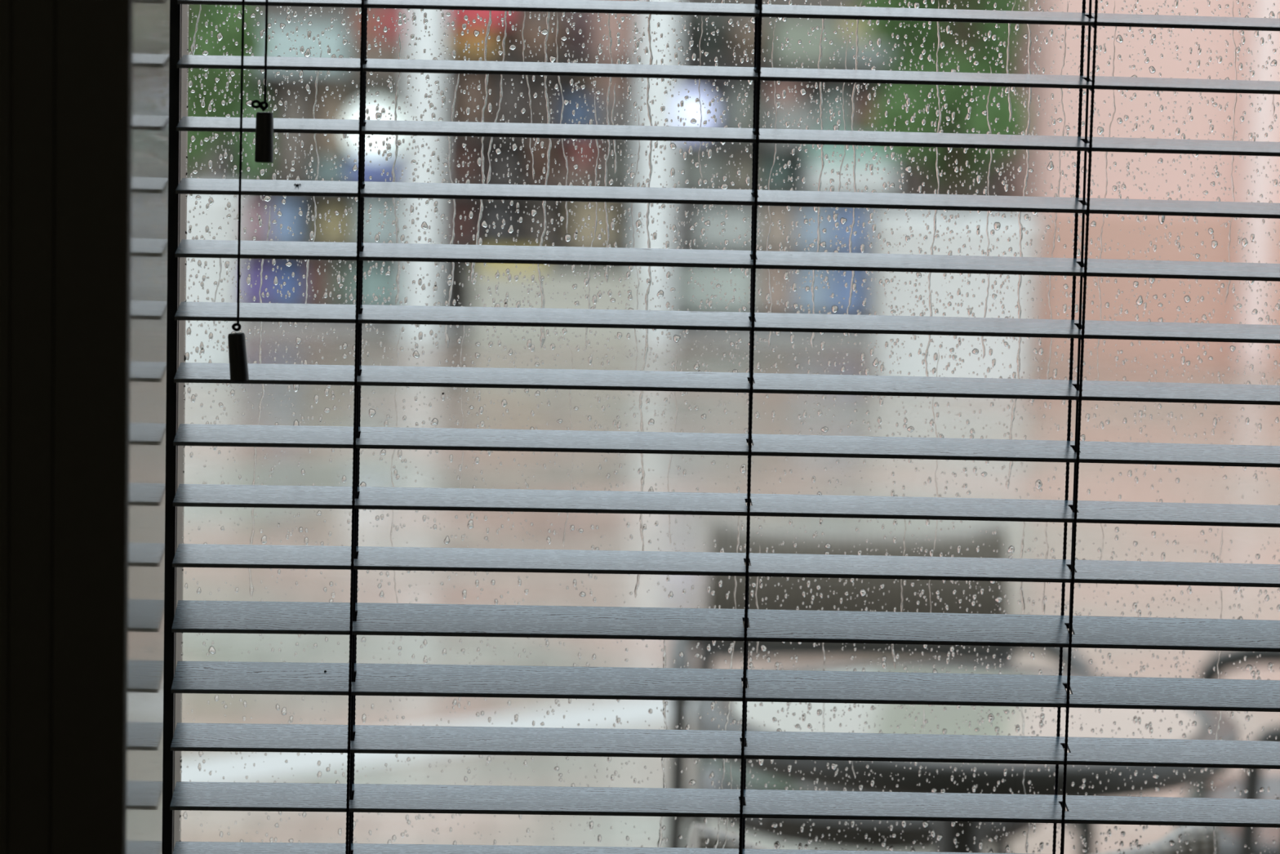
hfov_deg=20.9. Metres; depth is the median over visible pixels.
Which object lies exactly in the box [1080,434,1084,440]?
raindrop
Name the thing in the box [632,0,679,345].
post
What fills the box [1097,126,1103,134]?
raindrop
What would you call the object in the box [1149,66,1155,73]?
raindrop
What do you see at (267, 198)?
raindrop
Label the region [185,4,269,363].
potted shrub
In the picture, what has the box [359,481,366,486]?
raindrop
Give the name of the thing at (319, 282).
jar
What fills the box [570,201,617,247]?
storage box
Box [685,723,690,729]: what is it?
raindrop
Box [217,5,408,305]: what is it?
display rack
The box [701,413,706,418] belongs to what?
raindrop
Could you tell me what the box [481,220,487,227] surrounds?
raindrop
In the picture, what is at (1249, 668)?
raindrop
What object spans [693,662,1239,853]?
bistro table
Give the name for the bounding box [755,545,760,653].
trail
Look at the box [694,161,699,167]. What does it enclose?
raindrop
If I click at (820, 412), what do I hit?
raindrop
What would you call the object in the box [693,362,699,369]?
raindrop
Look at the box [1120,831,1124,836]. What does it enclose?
raindrop
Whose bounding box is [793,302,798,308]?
raindrop
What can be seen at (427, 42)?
post
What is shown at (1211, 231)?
raindrop
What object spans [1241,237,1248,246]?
raindrop
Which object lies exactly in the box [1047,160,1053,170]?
raindrop
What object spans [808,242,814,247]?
raindrop
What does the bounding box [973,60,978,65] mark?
raindrop
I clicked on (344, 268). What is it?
jar
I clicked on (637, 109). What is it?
trail
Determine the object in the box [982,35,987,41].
raindrop
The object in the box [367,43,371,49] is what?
raindrop
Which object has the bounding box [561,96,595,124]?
carton
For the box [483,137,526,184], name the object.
basket
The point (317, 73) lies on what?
trail
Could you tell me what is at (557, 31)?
trail
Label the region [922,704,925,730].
trail
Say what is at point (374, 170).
carton
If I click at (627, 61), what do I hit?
raindrop
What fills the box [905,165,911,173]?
raindrop
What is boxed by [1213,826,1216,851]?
trail
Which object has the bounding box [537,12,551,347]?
trail
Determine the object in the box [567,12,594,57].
flowerpot
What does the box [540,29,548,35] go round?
raindrop
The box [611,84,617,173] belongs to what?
trail
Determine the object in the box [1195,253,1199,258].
raindrop
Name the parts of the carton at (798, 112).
lid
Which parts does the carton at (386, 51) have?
lid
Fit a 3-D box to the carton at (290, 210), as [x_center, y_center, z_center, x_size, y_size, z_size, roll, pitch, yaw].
[-1.807,-1.048,17.761,0.140,0.230,0.142,1,6,-2]
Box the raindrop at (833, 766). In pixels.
[831,762,838,769]
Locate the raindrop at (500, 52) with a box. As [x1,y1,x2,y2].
[497,49,502,55]
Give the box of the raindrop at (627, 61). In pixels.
[625,57,630,63]
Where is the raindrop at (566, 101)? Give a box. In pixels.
[564,99,568,105]
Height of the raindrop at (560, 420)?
0.003 m
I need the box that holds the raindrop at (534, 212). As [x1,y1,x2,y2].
[531,208,537,216]
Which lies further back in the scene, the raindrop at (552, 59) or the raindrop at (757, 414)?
the raindrop at (757, 414)
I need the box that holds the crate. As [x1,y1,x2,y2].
[479,262,544,272]
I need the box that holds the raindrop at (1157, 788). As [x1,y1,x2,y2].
[1154,786,1159,791]
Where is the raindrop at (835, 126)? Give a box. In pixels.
[833,124,839,130]
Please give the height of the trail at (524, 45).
0.129 m
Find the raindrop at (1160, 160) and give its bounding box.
[1157,157,1163,163]
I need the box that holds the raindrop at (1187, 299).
[1183,295,1190,302]
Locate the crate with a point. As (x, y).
(491, 267)
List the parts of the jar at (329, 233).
lid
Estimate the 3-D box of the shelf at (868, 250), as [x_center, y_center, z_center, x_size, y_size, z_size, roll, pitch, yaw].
[0.750,-0.915,17.890,1.164,0.018,0.440,1,6,-2]
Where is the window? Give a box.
[161,0,188,853]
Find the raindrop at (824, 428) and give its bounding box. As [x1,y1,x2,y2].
[821,426,828,432]
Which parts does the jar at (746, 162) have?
lid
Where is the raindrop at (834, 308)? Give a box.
[831,305,838,312]
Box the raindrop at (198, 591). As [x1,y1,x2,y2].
[196,586,201,593]
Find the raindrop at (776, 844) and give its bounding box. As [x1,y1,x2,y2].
[773,840,780,848]
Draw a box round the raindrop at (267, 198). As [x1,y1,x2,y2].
[263,195,271,201]
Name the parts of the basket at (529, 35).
handle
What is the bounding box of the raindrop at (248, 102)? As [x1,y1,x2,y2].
[245,99,252,106]
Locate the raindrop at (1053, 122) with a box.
[1051,118,1055,124]
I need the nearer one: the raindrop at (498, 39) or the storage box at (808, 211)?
the raindrop at (498, 39)
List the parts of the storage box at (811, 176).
lid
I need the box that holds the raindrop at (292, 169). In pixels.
[289,166,295,171]
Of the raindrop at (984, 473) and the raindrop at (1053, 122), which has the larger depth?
the raindrop at (984, 473)
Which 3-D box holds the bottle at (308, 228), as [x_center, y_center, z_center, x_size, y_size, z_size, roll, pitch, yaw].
[-1.696,-1.066,17.763,0.054,0.271,0.054,1,6,-2]
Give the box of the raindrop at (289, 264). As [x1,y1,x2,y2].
[284,261,292,266]
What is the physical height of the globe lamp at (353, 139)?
0.309 m
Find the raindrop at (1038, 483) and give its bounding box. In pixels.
[1035,479,1042,488]
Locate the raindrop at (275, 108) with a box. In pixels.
[272,104,277,111]
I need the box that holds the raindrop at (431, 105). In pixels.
[429,102,433,109]
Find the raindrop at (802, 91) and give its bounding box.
[800,88,806,95]
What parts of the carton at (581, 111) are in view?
lid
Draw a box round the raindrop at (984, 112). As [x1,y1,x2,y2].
[982,110,986,115]
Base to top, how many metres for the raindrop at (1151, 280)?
0.005 m
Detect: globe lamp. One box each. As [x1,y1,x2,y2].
[346,100,403,161]
[675,88,715,127]
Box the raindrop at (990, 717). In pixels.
[987,713,994,722]
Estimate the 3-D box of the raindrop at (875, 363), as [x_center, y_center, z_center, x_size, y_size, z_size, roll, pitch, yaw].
[0.172,-0.048,2.537,0.005,0.006,0.002,1,6,-2]
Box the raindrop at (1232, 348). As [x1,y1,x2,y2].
[1230,345,1235,351]
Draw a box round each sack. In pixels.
[448,73,490,122]
[448,137,478,183]
[475,200,517,245]
[492,74,524,123]
[520,200,561,246]
[718,81,762,128]
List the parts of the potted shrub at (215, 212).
stem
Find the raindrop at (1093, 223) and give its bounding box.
[1090,221,1096,226]
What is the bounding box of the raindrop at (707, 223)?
[704,220,710,226]
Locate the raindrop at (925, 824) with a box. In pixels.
[921,820,928,827]
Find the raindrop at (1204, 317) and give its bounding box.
[1201,314,1206,319]
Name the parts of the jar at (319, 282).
lid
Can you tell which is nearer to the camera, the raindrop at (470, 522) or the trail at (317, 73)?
the trail at (317, 73)
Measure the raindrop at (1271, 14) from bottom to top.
0.005 m
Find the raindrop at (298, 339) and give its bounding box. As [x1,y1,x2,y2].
[296,337,301,343]
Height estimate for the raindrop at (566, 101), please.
0.004 m
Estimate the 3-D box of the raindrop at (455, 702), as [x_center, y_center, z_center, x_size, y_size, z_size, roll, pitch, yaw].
[-0.136,0.202,2.554,0.003,0.005,0.001,1,6,-2]
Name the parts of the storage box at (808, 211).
lid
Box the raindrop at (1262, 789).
[1259,786,1264,792]
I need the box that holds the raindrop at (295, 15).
[293,10,297,17]
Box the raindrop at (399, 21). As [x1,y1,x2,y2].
[397,17,402,25]
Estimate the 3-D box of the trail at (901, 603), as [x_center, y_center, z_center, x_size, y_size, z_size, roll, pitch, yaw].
[0.193,0.102,2.554,0.003,0.073,0.001,1,6,-2]
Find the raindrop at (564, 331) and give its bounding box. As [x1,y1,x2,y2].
[562,328,567,334]
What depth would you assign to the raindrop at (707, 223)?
2.52 m
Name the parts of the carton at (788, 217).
lid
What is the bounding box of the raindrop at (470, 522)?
[467,520,473,528]
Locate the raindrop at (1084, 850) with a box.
[1081,847,1087,853]
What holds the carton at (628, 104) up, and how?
on the display rack at (464, 292)
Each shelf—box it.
[248,69,406,76]
[444,54,638,63]
[444,242,570,246]
[675,242,873,253]
[675,306,873,315]
[677,141,878,149]
[680,59,887,68]
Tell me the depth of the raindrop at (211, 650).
2.54 m
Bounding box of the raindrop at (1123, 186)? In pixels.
[1121,183,1125,189]
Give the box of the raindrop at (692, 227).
[689,225,694,230]
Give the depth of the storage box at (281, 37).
17.49 m
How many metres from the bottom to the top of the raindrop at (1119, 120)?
0.004 m
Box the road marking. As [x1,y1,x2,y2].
[181,699,695,782]
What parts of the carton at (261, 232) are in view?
lid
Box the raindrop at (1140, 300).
[1136,295,1142,305]
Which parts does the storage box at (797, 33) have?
lid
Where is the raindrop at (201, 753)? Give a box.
[198,751,203,756]
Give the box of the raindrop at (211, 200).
[208,197,213,204]
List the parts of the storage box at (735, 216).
lid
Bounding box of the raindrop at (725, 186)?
[720,183,728,189]
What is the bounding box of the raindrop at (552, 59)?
[549,55,555,62]
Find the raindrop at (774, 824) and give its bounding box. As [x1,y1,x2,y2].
[770,822,777,827]
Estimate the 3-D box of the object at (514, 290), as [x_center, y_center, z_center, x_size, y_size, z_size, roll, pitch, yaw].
[-0.431,-0.602,17.389,0.849,0.348,0.340,1,6,-2]
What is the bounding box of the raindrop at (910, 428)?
[906,426,914,431]
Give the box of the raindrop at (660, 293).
[657,289,663,296]
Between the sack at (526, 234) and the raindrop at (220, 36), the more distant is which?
the sack at (526, 234)
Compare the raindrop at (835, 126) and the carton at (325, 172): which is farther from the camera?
the carton at (325, 172)
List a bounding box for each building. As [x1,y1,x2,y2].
[188,70,1005,342]
[1002,0,1279,364]
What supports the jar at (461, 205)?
on the display rack at (464, 292)
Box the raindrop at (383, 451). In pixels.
[380,448,386,454]
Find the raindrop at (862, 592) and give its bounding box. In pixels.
[859,588,866,596]
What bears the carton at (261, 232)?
on the display rack at (273, 11)
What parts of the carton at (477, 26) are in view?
lid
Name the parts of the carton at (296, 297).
lid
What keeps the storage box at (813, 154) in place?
on the storage box at (811, 176)
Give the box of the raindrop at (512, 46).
[509,44,515,50]
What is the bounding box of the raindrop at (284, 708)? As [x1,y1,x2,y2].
[281,706,286,715]
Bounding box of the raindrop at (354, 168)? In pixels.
[352,164,357,171]
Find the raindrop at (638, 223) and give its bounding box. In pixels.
[635,219,642,228]
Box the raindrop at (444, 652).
[442,648,446,654]
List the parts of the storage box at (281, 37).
lid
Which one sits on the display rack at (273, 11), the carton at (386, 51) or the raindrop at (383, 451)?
the carton at (386, 51)
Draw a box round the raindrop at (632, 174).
[630,171,635,177]
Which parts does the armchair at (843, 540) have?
leg, rail, armrest, leg, rail, backrest, seat, leg, armrest, rail, leg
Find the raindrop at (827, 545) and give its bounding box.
[824,542,831,548]
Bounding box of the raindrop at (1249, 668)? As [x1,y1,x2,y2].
[1245,665,1252,671]
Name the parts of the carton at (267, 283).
lid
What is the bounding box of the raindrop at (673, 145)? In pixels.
[670,142,675,149]
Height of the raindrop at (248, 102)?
0.005 m
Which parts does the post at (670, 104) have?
plate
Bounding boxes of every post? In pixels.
[398,8,445,339]
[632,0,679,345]
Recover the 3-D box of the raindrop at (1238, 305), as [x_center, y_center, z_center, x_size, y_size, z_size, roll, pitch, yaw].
[0.438,-0.088,2.541,0.004,0.004,0.001,1,6,-2]
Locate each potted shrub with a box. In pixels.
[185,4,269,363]
[852,0,1041,378]
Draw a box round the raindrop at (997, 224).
[994,222,1000,230]
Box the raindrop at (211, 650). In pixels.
[208,645,215,653]
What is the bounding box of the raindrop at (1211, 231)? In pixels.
[1208,227,1213,234]
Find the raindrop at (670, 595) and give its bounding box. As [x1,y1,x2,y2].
[668,591,673,598]
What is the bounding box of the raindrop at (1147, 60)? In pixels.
[1144,57,1149,63]
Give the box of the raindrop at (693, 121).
[690,118,696,123]
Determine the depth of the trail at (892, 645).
2.56 m
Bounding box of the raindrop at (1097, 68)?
[1095,65,1099,71]
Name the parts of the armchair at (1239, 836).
leg, seat, armrest, leg, armrest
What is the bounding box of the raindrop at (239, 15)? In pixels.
[236,12,241,18]
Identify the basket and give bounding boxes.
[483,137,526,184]
[512,11,564,57]
[526,75,560,124]
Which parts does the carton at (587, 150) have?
lid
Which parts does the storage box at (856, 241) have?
lid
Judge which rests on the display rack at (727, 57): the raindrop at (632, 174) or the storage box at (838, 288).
the storage box at (838, 288)
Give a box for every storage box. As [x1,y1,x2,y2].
[250,23,350,71]
[356,197,401,243]
[362,262,400,305]
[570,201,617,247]
[675,266,756,311]
[690,204,751,248]
[769,18,839,63]
[792,269,830,312]
[794,206,831,249]
[803,161,895,192]
[804,144,894,165]
[828,270,866,313]
[831,207,867,250]
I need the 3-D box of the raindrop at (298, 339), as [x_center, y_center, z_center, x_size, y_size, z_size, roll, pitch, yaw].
[-0.247,-0.063,2.519,0.004,0.005,0.001,1,6,-2]
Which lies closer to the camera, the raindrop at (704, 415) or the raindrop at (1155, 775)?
the raindrop at (704, 415)
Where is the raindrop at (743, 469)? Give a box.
[740,463,746,472]
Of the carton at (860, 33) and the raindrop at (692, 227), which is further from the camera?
the carton at (860, 33)
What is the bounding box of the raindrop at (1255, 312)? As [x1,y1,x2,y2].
[1252,308,1257,314]
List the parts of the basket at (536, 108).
handle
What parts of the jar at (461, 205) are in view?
lid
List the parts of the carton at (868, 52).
lid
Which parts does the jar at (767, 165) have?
lid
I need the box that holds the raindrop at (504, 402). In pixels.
[501,399,506,407]
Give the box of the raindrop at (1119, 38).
[1115,35,1123,43]
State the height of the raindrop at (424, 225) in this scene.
0.006 m
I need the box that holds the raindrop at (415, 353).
[413,350,419,358]
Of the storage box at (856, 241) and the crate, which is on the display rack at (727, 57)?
the storage box at (856, 241)
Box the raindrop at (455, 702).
[452,698,457,705]
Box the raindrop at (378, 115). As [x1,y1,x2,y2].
[375,112,382,119]
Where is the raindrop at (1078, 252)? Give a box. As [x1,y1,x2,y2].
[1076,248,1080,256]
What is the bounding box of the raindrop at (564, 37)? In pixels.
[560,35,567,40]
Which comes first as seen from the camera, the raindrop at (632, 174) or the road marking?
the raindrop at (632, 174)
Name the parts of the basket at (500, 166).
handle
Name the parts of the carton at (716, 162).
lid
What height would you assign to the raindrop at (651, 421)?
0.005 m
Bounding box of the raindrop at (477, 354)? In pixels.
[475,352,479,358]
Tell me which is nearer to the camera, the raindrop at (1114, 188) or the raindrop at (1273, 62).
the raindrop at (1273, 62)
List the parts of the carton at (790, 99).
lid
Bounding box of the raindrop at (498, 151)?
[495,147,501,154]
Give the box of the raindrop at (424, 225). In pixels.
[421,221,427,229]
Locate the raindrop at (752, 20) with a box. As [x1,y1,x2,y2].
[750,17,755,23]
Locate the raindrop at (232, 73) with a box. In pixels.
[230,71,235,76]
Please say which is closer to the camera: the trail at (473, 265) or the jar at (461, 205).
the trail at (473, 265)
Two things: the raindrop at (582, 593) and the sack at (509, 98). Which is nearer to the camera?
the raindrop at (582, 593)
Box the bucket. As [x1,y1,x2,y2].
[683,15,729,61]
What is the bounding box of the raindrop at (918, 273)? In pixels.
[915,271,921,277]
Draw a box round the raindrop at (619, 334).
[617,332,622,338]
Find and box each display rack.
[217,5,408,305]
[440,9,639,306]
[671,0,910,315]
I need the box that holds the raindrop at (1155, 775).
[1152,773,1159,778]
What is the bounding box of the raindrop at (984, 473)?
[981,471,986,476]
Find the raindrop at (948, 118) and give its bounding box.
[945,115,950,120]
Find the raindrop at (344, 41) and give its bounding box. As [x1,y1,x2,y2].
[342,39,347,44]
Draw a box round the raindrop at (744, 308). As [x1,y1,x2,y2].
[742,305,746,311]
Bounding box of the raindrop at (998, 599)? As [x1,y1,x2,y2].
[995,596,1002,602]
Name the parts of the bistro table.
glass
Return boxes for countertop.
[469,267,640,284]
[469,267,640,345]
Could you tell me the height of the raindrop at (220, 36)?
0.006 m
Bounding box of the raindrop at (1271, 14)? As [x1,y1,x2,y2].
[1269,11,1274,17]
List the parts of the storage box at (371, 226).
lid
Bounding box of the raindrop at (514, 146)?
[511,142,517,151]
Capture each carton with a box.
[240,261,273,302]
[242,199,271,240]
[271,198,301,241]
[272,265,303,303]
[314,158,348,181]
[349,160,402,182]
[354,40,404,72]
[355,9,377,39]
[379,8,404,40]
[449,35,496,56]
[450,9,511,22]
[450,21,492,36]
[555,162,599,186]
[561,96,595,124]
[569,138,597,164]
[595,0,636,59]
[596,95,634,125]
[597,76,628,96]
[678,151,724,188]
[755,268,792,311]
[757,205,795,248]
[764,103,820,129]
[765,80,800,105]
[838,38,892,65]
[839,18,875,39]
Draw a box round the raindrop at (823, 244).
[819,241,826,247]
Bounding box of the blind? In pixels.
[169,0,1279,853]
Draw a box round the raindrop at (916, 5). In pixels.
[913,2,919,8]
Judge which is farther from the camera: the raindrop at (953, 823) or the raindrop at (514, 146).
the raindrop at (953, 823)
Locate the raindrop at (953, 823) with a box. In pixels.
[951,821,955,826]
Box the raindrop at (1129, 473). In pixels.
[1127,470,1132,476]
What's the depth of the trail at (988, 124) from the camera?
2.53 m
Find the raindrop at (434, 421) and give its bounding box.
[431,417,438,425]
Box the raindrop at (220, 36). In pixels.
[217,32,222,41]
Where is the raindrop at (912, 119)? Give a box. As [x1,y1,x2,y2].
[910,115,915,122]
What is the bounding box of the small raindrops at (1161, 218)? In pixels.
[179,0,1279,853]
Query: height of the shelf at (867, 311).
0.018 m
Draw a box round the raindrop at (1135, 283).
[1133,280,1138,287]
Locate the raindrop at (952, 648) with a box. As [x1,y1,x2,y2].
[950,645,954,652]
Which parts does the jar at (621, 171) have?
lid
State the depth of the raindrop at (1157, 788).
2.58 m
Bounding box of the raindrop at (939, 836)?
[936,833,942,840]
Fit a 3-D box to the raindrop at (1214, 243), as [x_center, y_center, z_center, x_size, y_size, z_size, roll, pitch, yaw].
[0.419,-0.133,2.536,0.004,0.006,0.002,1,6,-2]
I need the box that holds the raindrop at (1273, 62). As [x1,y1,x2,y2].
[1270,59,1276,66]
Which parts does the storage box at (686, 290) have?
lid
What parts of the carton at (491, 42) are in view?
lid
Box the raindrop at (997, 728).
[995,726,999,732]
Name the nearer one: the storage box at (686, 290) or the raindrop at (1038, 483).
the raindrop at (1038, 483)
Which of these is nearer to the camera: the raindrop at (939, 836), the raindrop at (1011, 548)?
the raindrop at (1011, 548)
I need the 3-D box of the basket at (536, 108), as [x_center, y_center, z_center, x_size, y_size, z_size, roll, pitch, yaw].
[-0.492,-1.653,17.740,0.164,0.284,0.164,5,7,30]
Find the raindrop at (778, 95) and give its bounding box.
[775,93,780,98]
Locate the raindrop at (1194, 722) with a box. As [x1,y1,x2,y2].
[1191,720,1196,725]
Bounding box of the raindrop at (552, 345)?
[550,342,555,350]
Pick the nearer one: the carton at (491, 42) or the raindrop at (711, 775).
the raindrop at (711, 775)
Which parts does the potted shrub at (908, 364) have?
stem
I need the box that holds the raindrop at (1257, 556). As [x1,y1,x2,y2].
[1255,553,1260,559]
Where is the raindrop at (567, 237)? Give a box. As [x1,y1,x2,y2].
[564,234,571,242]
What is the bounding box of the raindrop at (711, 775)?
[709,771,714,778]
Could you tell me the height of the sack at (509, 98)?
0.314 m
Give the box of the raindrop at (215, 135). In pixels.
[213,133,218,138]
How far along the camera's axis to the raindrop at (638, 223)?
2.52 m
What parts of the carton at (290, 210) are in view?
lid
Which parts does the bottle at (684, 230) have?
lid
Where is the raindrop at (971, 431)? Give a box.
[969,428,974,434]
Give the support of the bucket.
on the display rack at (727, 57)
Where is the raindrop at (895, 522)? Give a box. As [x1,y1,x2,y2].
[893,519,897,525]
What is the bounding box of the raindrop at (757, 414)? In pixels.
[755,411,759,417]
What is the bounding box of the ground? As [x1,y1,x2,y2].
[180,328,1279,853]
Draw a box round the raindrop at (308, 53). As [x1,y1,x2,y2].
[304,48,311,57]
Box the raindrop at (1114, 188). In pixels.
[1112,185,1116,191]
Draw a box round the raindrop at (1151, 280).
[1148,277,1155,284]
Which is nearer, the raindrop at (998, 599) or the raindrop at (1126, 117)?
the raindrop at (1126, 117)
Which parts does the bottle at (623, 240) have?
lid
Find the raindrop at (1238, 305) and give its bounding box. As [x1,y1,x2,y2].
[1235,303,1242,308]
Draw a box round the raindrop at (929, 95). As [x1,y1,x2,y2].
[927,92,931,97]
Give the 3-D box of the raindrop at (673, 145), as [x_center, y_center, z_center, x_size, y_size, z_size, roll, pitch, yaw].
[0.024,-0.203,2.513,0.005,0.005,0.002,1,6,-2]
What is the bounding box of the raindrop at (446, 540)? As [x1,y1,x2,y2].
[444,535,449,543]
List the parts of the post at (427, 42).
plate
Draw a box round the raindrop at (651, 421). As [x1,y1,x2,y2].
[648,418,653,424]
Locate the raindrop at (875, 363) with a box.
[872,357,879,366]
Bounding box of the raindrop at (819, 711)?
[817,709,822,715]
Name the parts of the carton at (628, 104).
lid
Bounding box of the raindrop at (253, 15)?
[250,13,255,17]
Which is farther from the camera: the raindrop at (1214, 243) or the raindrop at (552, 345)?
the raindrop at (1214, 243)
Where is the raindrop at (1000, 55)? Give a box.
[998,52,1002,57]
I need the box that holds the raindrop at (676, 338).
[673,334,679,342]
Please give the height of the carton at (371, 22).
0.152 m
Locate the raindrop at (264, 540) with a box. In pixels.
[261,535,266,543]
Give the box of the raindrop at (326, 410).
[324,407,330,413]
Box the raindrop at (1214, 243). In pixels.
[1211,240,1217,248]
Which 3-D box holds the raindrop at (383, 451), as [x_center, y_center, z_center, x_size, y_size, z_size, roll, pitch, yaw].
[-0.187,0.018,2.531,0.004,0.004,0.002,1,6,-2]
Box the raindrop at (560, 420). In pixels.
[556,418,562,423]
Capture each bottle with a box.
[231,81,271,179]
[274,76,312,180]
[302,195,313,241]
[316,81,343,159]
[617,206,631,248]
[677,204,688,245]
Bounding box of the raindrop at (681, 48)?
[677,45,683,51]
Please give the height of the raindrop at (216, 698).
0.005 m
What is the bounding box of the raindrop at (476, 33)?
[473,30,479,36]
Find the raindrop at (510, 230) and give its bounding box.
[507,224,514,233]
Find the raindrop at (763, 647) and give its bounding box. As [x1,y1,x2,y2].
[760,644,766,651]
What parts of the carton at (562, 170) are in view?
lid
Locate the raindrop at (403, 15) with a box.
[401,13,406,20]
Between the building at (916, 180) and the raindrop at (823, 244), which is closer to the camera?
the raindrop at (823, 244)
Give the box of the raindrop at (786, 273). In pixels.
[783,271,788,279]
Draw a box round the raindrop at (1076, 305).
[1075,304,1078,312]
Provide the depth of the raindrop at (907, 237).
2.53 m
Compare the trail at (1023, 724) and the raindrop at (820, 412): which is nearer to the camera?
the raindrop at (820, 412)
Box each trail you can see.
[190,4,201,54]
[213,257,222,324]
[248,209,271,598]
[304,48,322,325]
[390,329,400,603]
[391,33,401,304]
[444,73,459,347]
[459,306,465,487]
[470,10,491,282]
[486,10,506,183]
[521,11,534,178]
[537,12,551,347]
[555,13,568,233]
[562,349,573,546]
[585,93,599,346]
[604,13,613,282]
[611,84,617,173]
[631,109,639,370]
[634,0,653,598]
[657,640,667,847]
[666,355,678,543]
[697,18,702,179]
[714,515,739,848]
[722,764,732,848]
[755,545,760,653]
[766,23,777,348]
[810,1,824,348]
[822,642,825,732]
[838,33,848,191]
[846,0,862,337]
[851,760,855,777]
[891,644,896,668]
[900,519,906,612]
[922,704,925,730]
[924,0,941,376]
[928,349,939,612]
[981,65,992,359]
[1005,0,1015,121]
[1005,0,1031,489]
[1020,521,1025,613]
[1020,706,1030,853]
[1042,522,1048,613]
[1046,0,1068,379]
[1096,0,1116,380]
[1096,523,1103,587]
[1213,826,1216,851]
[1215,525,1223,739]
[1224,0,1236,303]
[1271,94,1275,115]
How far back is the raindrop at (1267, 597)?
2.57 m
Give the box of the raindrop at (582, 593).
[579,591,586,596]
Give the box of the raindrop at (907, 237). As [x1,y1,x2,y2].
[905,235,910,241]
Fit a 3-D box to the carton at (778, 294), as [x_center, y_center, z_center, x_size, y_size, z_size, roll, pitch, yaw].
[0.691,-0.738,17.888,0.174,0.274,0.177,1,6,-2]
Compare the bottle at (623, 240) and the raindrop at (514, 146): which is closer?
the raindrop at (514, 146)
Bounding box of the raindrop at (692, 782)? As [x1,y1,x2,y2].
[688,779,695,785]
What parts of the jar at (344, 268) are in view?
lid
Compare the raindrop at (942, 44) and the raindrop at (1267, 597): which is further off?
the raindrop at (1267, 597)
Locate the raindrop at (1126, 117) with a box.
[1124,115,1128,120]
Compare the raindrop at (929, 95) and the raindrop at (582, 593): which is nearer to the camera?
the raindrop at (929, 95)
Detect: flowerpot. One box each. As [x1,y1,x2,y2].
[528,137,554,185]
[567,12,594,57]
[579,75,594,97]
[731,23,769,62]
[853,102,879,130]
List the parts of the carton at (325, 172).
lid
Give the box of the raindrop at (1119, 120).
[1116,117,1122,124]
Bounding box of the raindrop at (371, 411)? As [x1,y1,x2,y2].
[368,408,375,417]
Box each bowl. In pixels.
[484,156,525,184]
[527,96,559,124]
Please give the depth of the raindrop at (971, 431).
2.54 m
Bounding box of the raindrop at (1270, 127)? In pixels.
[1268,124,1272,131]
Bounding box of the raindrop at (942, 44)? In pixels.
[940,41,945,48]
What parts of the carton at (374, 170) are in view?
lid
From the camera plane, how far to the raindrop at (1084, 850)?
2.58 m
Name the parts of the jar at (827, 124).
lid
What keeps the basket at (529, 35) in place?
on the display rack at (464, 292)
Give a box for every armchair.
[666,515,1095,853]
[688,822,1219,853]
[1173,650,1279,853]
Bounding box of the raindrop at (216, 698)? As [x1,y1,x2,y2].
[214,694,218,701]
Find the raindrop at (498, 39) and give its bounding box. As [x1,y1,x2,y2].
[496,35,500,41]
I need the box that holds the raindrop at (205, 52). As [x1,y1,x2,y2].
[202,50,208,55]
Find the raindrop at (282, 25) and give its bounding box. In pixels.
[280,22,285,29]
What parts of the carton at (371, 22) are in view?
lid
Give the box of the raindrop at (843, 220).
[840,217,846,224]
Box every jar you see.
[303,259,328,303]
[315,203,355,242]
[329,259,354,304]
[446,199,473,244]
[601,139,632,186]
[725,154,758,189]
[761,154,792,190]
[820,91,852,130]
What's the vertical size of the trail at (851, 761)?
0.020 m
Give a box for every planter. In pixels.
[185,194,244,363]
[871,208,1041,378]
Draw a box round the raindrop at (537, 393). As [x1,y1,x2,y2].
[534,391,539,395]
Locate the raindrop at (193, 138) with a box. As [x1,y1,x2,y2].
[191,135,195,142]
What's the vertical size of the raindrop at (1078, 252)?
0.006 m
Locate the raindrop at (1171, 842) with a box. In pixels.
[1168,840,1174,846]
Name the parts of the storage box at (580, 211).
lid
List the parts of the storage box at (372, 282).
lid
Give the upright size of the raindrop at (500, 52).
0.004 m
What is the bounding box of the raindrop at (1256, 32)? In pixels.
[1253,30,1258,36]
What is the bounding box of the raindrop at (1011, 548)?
[1007,545,1014,552]
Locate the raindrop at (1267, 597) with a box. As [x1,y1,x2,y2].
[1264,594,1269,600]
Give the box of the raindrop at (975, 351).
[972,348,978,354]
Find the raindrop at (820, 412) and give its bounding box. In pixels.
[817,409,822,416]

